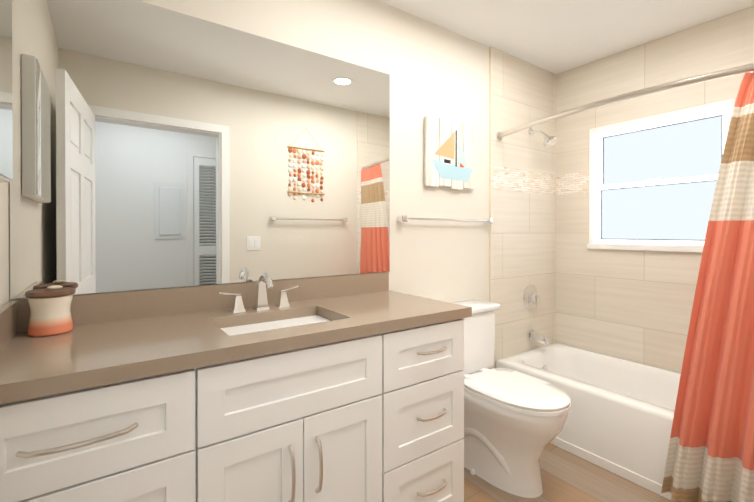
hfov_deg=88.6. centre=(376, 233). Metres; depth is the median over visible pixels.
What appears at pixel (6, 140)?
upper cabinet
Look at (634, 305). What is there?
wall
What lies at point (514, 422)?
toilet
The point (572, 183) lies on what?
wall tile
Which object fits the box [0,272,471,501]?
bathroom vanity
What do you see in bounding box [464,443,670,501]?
floor
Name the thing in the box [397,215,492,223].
towel rail
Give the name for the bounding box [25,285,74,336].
toothbrush holder
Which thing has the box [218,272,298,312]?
faucet
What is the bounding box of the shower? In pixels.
[523,128,556,344]
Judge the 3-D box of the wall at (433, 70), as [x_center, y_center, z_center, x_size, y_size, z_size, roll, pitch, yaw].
[0.086,-0.003,2.144,3.300,2.440,0.100,0,0,-35]
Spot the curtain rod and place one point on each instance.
(697, 79)
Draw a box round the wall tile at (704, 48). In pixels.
[590,12,734,128]
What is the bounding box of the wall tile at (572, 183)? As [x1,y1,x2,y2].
[556,170,588,194]
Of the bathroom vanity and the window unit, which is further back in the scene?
the window unit
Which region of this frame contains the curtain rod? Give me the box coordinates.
[500,63,753,137]
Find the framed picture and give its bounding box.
[424,116,474,189]
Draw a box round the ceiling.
[379,0,753,73]
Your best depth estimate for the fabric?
1.57 m
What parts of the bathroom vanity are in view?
handle, drawer, door, door, handle, handle, door, drawer, drawer, drawer, handle, handle, handle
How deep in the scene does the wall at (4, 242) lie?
1.16 m
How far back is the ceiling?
2.23 m
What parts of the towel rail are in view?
post, post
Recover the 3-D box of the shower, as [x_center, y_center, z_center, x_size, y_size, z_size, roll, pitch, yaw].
[1.162,0.001,2.709,0.176,1.533,0.189,0,0,-35]
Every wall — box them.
[0,182,8,306]
[9,0,488,368]
[491,6,753,372]
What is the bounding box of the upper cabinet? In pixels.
[0,0,12,181]
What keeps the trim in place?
attached to the wall at (634, 305)
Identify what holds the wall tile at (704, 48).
attached to the wall
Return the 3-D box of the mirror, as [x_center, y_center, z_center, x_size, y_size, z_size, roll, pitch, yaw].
[-0.540,-0.322,1.633,1.482,1.047,0.006,0,0,-35]
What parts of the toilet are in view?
tank lid, tank, bowl, seat, lid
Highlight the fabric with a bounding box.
[661,72,753,501]
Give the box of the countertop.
[0,272,471,404]
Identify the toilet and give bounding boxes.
[451,299,570,497]
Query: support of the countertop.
on the bathroom vanity
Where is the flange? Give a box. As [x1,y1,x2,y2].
[497,132,502,139]
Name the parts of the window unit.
glass, glass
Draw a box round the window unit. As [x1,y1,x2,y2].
[587,98,734,251]
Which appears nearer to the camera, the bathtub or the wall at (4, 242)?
the wall at (4, 242)
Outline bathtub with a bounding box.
[496,343,680,499]
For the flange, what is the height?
0.056 m
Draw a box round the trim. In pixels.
[489,47,491,368]
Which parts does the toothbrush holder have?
lid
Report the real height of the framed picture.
0.407 m
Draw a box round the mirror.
[10,0,389,298]
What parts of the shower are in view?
shower valve plate, shower valve lever, shower arm, tub spout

